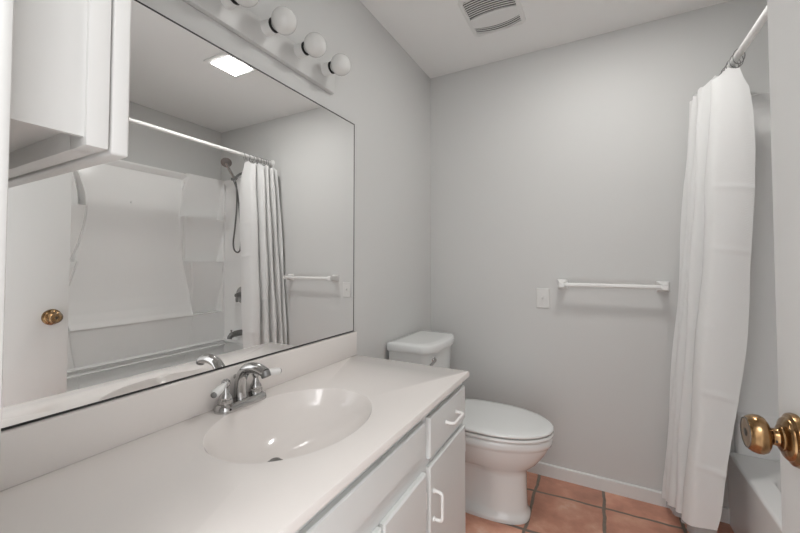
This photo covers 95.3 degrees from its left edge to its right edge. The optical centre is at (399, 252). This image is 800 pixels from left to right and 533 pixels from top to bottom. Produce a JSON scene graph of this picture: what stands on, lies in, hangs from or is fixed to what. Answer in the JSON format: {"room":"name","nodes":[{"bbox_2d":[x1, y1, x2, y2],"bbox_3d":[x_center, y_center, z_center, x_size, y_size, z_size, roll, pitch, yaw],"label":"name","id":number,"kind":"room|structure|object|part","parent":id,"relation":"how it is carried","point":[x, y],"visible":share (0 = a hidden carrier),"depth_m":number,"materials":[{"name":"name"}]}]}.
{"room":"bathroom","nodes":[
{"label":"bathroom","id":0,"kind":"room"},
{"bbox_2d":[3,0,430,430],"bbox_3d":[-0.357,0.023,1.543,0.120,2.480,2.402,-1,-2,28],"label":"wall","id":1,"kind":"structure","parent":0,"point":[385,93],"depth_m":1.86,"materials":[{"name":"white paint"}]},
{"bbox_2d":[1,0,354,430],"bbox_3d":[-0.512,-0.132,1.126,0.005,0.955,1.260,-1,-2,28],"label":"wall mirror","id":2,"kind":"object","parent":1,"relation":"attached to","point":[223,237],"visible":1,"depth_m":0.98,"materials":[{"name":"clear glass"}]},
{"bbox_2d":[0,331,356,490],"bbox_3d":[-0.505,0.398,1.107,0.019,0.106,1.270,-1,-2,28],"label":"backsplash","id":3,"kind":"structure","parent":1,"relation":"attached to","point":[29,451],"depth_m":0.85,"materials":[{"name":"stone"}]},
{"bbox_2d":[183,0,350,93],"bbox_3d":[-0.457,-0.740,1.101,0.142,0.111,0.958,-1,-2,28],"label":"vanity light","id":4,"kind":"object","parent":1,"relation":"attached to","point":[267,35],"visible":1,"depth_m":1.22,"materials":[{"name":"white paint"}]},
{"bbox_2d":[220,0,238,9],"bbox_3d":[-0.502,-0.755,1.084,0.041,0.049,0.049,-1,-2,28],"label":"socket","id":5,"kind":"object","parent":4,"relation":"attached to","point":[224,4],"depth_m":1.08,"materials":[{"name":"white plastic"}]},
{"bbox_3d":[-0.448,-0.756,1.055,0.082,0.081,0.081,-1,-2,28],"label":"light bulb","id":6,"kind":"part","parent":4,"relation":"part of","materials":[{"name":"white glass"}]},
{"bbox_2d":[260,17,277,36],"bbox_3d":[-0.431,-0.751,1.216,0.041,0.049,0.049,-1,-2,28],"label":"socket","id":7,"kind":"object","parent":4,"relation":"attached to","point":[267,29],"depth_m":1.20,"materials":[{"name":"white rubber"}]},
{"bbox_3d":[-0.377,-0.752,1.186,0.082,0.081,0.081,-1,-2,28],"label":"light bulb","id":8,"kind":"part","parent":4,"relation":"part of","materials":[{"name":"white glass"}]},
{"bbox_2d":[294,42,308,58],"bbox_3d":[-0.360,-0.748,1.347,0.041,0.049,0.049,-1,-2,28],"label":"socket","id":9,"kind":"object","parent":4,"relation":"attached to","point":[300,52],"depth_m":1.33,"materials":[{"name":"white rubber"}]},
{"bbox_3d":[-0.306,-0.749,1.318,0.082,0.081,0.081,-1,-2,28],"label":"light bulb","id":10,"kind":"part","parent":4,"relation":"part of","materials":[{"name":"white glass"}]},
{"bbox_2d":[321,61,334,75],"bbox_3d":[-0.289,-0.744,1.479,0.041,0.049,0.049,-1,-2,28],"label":"socket","id":11,"kind":"object","parent":4,"relation":"attached to","point":[326,69],"depth_m":1.46,"materials":[{"name":"white rubber"}]},
{"bbox_3d":[-0.235,-0.745,1.450,0.082,0.081,0.081,-1,-2,28],"label":"light bulb","id":12,"kind":"part","parent":4,"relation":"part of","materials":[{"name":"white glass"}]},
{"bbox_2d":[360,0,730,78],"bbox_3d":[0.673,-1.272,1.024,2.460,0.080,2.402,-1,-2,28],"label":"ceiling","id":13,"kind":"structure","parent":0,"point":[435,34],"depth_m":1.93,"materials":[{"name":"white paint"}]},
{"bbox_2d":[458,0,525,36],"bbox_3d":[0.466,-1.201,1.831,0.272,0.015,0.326,-1,-2,28],"label":"ceiling vent","id":14,"kind":"object","parent":13,"relation":"in","point":[484,17],"visible":1,"depth_m":1.84,"materials":[{"name":"grey plastic"}]},
{"bbox_2d":[465,472,733,532],"bbox_3d":[0.668,1.287,0.944,2.460,0.080,2.422,-1,-2,28],"label":"floor","id":15,"kind":"structure","parent":0,"point":[556,506],"depth_m":1.75,"materials":[{"name":"tile"}]},
{"bbox_2d":[295,383,465,532],"bbox_3d":[-0.265,0.858,0.956,0.569,0.779,1.250,-1,-2,28],"label":"vanity cabinet","id":16,"kind":"object","parent":15,"relation":"on","point":[417,485],"visible":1,"depth_m":1.01,"materials":[{"name":"white paint"}]},
{"bbox_2d":[0,331,468,532],"bbox_3d":[-0.273,0.462,0.981,0.546,0.240,1.271,-1,-2,28],"label":"countertop","id":17,"kind":"structure","parent":16,"relation":"on","point":[160,459],"depth_m":0.79,"materials":[{"name":"stone"}]},
{"bbox_2d":[210,362,281,414],"bbox_3d":[-0.444,0.385,1.080,0.216,0.129,0.170,1,-2,-30],"label":"sink faucet","id":18,"kind":"object","parent":17,"relation":"on","point":[227,404],"visible":1,"depth_m":1.06,"materials":[{"name":"silver metal"}]},
{"bbox_3d":[-0.493,0.377,0.995,0.023,0.023,0.067,0,-2,-4],"label":"lever","id":19,"kind":"part","parent":18,"relation":"part of","materials":[{"name":"white plastic"}]},
{"bbox_3d":[-0.496,0.395,1.038,0.040,0.070,0.040,-1,-2,28],"label":"valve handle","id":20,"kind":"part","parent":18,"relation":"part of","materials":[{"name":"silver metal"}]},
{"bbox_3d":[-0.470,0.440,1.081,0.060,0.020,0.167,-1,-2,28],"label":"plate","id":21,"kind":"part","parent":18,"relation":"part of","materials":[{"name":"silver metal"}]},
{"bbox_3d":[-0.435,0.378,1.064,0.128,0.115,0.038,-1,-2,28],"label":"spout","id":22,"kind":"part","parent":18,"relation":"part of","materials":[{"name":"silver metal"}]},
{"bbox_3d":[-0.447,0.398,1.129,0.040,0.070,0.040,-1,-2,28],"label":"valve handle","id":23,"kind":"part","parent":18,"relation":"part of","materials":[{"name":"silver metal"}]},
{"bbox_3d":[-0.417,0.385,1.167,0.023,0.026,0.077,-1,-2,36],"label":"lever","id":24,"kind":"part","parent":18,"relation":"part of","materials":[{"name":"white plastic"}]},
{"bbox_3d":[-0.105,0.902,0.737,0.014,0.528,0.242,-1,-2,28],"label":"door","id":25,"kind":"part","parent":16,"relation":"part of","materials":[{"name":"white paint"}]},
{"bbox_3d":[0.015,0.908,0.959,0.014,0.528,0.242,-1,-2,28],"label":"door","id":26,"kind":"part","parent":16,"relation":"part of","materials":[{"name":"white paint"}]},
{"bbox_3d":[0.118,0.769,1.104,0.033,0.099,0.015,-1,-2,28],"label":"handle","id":27,"kind":"part","parent":16,"relation":"part of","materials":[{"name":"white plastic"}]},
{"bbox_3d":[0.163,0.564,1.243,0.014,0.122,0.332,-1,-2,28],"label":"drawer","id":28,"kind":"part","parent":16,"relation":"part of","materials":[{"name":"white paint"}]},
{"bbox_3d":[0.163,0.914,1.233,0.014,0.531,0.332,-1,-2,28],"label":"door","id":29,"kind":"part","parent":16,"relation":"part of","materials":[{"name":"white paint"}]},
{"bbox_3d":[0.191,0.565,1.245,0.033,0.015,0.111,-1,-2,28],"label":"handle","id":30,"kind":"part","parent":16,"relation":"part of","materials":[{"name":"white plastic"}]},
{"bbox_2d":[387,330,553,524],"bbox_3d":[0.373,0.871,1.891,0.788,0.804,0.416,-1,-2,28],"label":"toilet","id":31,"kind":"object","parent":15,"relation":"on","point":[503,441],"visible":0.53,"depth_m":1.73,"materials":[{"name":"white ceramic"}]},
{"bbox_3d":[0.134,0.698,2.024,0.239,0.357,0.386,-1,-2,28],"label":"tank","id":32,"kind":"part","parent":31,"relation":"part of","materials":[{"name":"white ceramic"}]},
{"bbox_3d":[0.141,0.495,2.026,0.261,0.044,0.416,-1,-2,28],"label":"tank lid","id":33,"kind":"part","parent":31,"relation":"part of","materials":[{"name":"white ceramic"}]},
{"bbox_3d":[0.169,0.551,1.843,0.029,0.031,0.091,0,-2,12],"label":"flush handle","id":34,"kind":"part","parent":31,"relation":"part of","materials":[{"name":"silver metal"}]},
{"bbox_3d":[0.482,0.830,1.833,0.540,0.022,0.391,-1,-2,28],"label":"seat lid","id":35,"kind":"part","parent":31,"relation":"part of","materials":[{"name":"white ceramic"}]},
{"bbox_3d":[0.441,1.069,1.848,0.624,0.406,0.384,-1,-2,28],"label":"bowl","id":36,"kind":"part","parent":31,"relation":"part of","materials":[{"name":"white ceramic"}]},
{"bbox_3d":[0.480,0.855,1.833,0.544,0.019,0.391,-1,-2,28],"label":"seat","id":37,"kind":"part","parent":31,"relation":"part of","materials":[{"name":"white plastic"}]},
{"bbox_2d":[728,452,781,532],"bbox_3d":[1.445,1.078,0.904,0.598,0.335,1.524,-1,-2,28],"label":"bathtub","id":38,"kind":"object","parent":15,"relation":"on","point":[754,483],"visible":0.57,"depth_m":1.51,"materials":[{"name":"white ceramic"}]},
{"bbox_2d":[734,92,779,460],"bbox_3d":[1.502,0.080,0.899,0.673,1.658,1.526,-1,-2,28],"label":"tub surround","id":39,"kind":"object","parent":38,"relation":"on","point":[758,395],"visible":0.26,"depth_m":1.67,"materials":[{"name":"white plastic"}]},
{"bbox_2d":[430,0,769,507],"bbox_3d":[1.267,0.035,1.964,2.340,2.480,0.120,-1,-2,28],"label":"wall","id":40,"kind":"structure","parent":0,"point":[567,160],"depth_m":2.04,"materials":[{"name":"white paint"}]},
{"bbox_2d":[536,288,549,308],"bbox_3d":[0.828,0.267,2.116,0.072,0.116,0.016,-1,-2,28],"label":"light switch","id":41,"kind":"object","parent":40,"relation":"attached to","point":[542,294],"visible":1,"depth_m":2.12,"materials":[{"name":"white plastic"}]},
{"bbox_2d":[557,279,669,291],"bbox_3d":[1.110,0.176,1.926,0.520,0.052,0.087,-1,-2,28],"label":"towel bar","id":42,"kind":"object","parent":40,"relation":"attached to","point":[661,286],"visible":1,"depth_m":1.88,"materials":[{"name":"white plastic"}]},
{"bbox_2d":[527,462,729,523],"bbox_3d":[0.874,1.244,2.067,1.519,0.068,0.012,-1,-2,28],"label":"baseboard","id":43,"kind":"structure","parent":40,"relation":"attached to","point":[636,492],"depth_m":1.94,"materials":[{"name":"white paint"}]},
{"bbox_2d":[722,6,767,72],"bbox_3d":[1.184,-0.838,1.096,0.060,0.060,1.529,-1,-2,28],"label":"shower rod","id":44,"kind":"object","parent":40,"relation":"attached to","point":[763,18],"visible":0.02,"depth_m":1.39,"materials":[{"name":"white plastic"}]},
{"bbox_2d":[666,501,717,532],"bbox_3d":[1.349,0.246,1.647,0.235,2.004,0.342,0,-2,10],"label":"curtain liner","id":45,"kind":"object","parent":44,"relation":"hanging from","point":[690,529],"visible":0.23,"depth_m":1.52,"materials":[{"name":"white plastic"}]},
{"bbox_2d":[732,49,744,63],"bbox_3d":[1.405,-0.813,1.512,0.049,0.062,0.013,0,-2,4],"label":"curtain ring","id":46,"kind":"object","parent":44,"relation":"hanging from","point":[736,49],"visible":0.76,"depth_m":1.51,"materials":[{"name":"silver metal"}]},
{"bbox_2d":[662,67,754,529],"bbox_3d":[1.357,0.217,1.636,0.262,1.987,0.334,-1,-2,18],"label":"shower curtain","id":47,"kind":"object","parent":46,"relation":"hanging from","point":[709,347],"visible":1,"depth_m":1.52,"materials":[{"name":"white fabric"}]},
{"bbox_3d":[0.132,-0.020,-0.016,2.220,2.480,0.120,-1,-2,28],"label":"wall","id":48,"kind":"structure","parent":0,"visible":0},
{"bbox_2d":[0,0,13,445],"bbox_3d":[-0.013,-0.235,0.143,0.843,1.313,0.012,-1,-2,28],"label":"trim","id":49,"kind":"structure","parent":48,"relation":"attached to","point":[6,6],"depth_m":0.32,"materials":[{"name":"white paint"}]},
{"bbox_2d":[8,0,130,187],"bbox_3d":[-0.562,-0.465,0.529,0.476,0.702,0.158,-1,-2,28],"label":"upper cabinet","id":50,"kind":"object","parent":48,"relation":"attached to","point":[70,83],"visible":0.91,"depth_m":0.41,"materials":[{"name":"white paint"}]},
{"bbox_2d":[740,0,799,532],"bbox_3d":[0.419,0.202,0.277,0.092,2.028,0.672,-1,-2,28],"label":"door","id":51,"kind":"structure","parent":48,"relation":"in","point":[783,16],"depth_m":0.53,"materials":[{"name":"white paint"}]},
{"bbox_3d":[0.510,0.265,0.538,0.002,0.044,0.044,-1,-2,28],"label":"knob","id":52,"kind":"part","parent":51,"relation":"part of","materials":[{"name":"gold metal"}]},
{"bbox_3d":[0.528,0.265,0.529,0.040,0.054,0.054,-1,-2,28],"label":"knob","id":53,"kind":"part","parent":51,"relation":"part of","materials":[{"name":"gold metal"}]}
]}

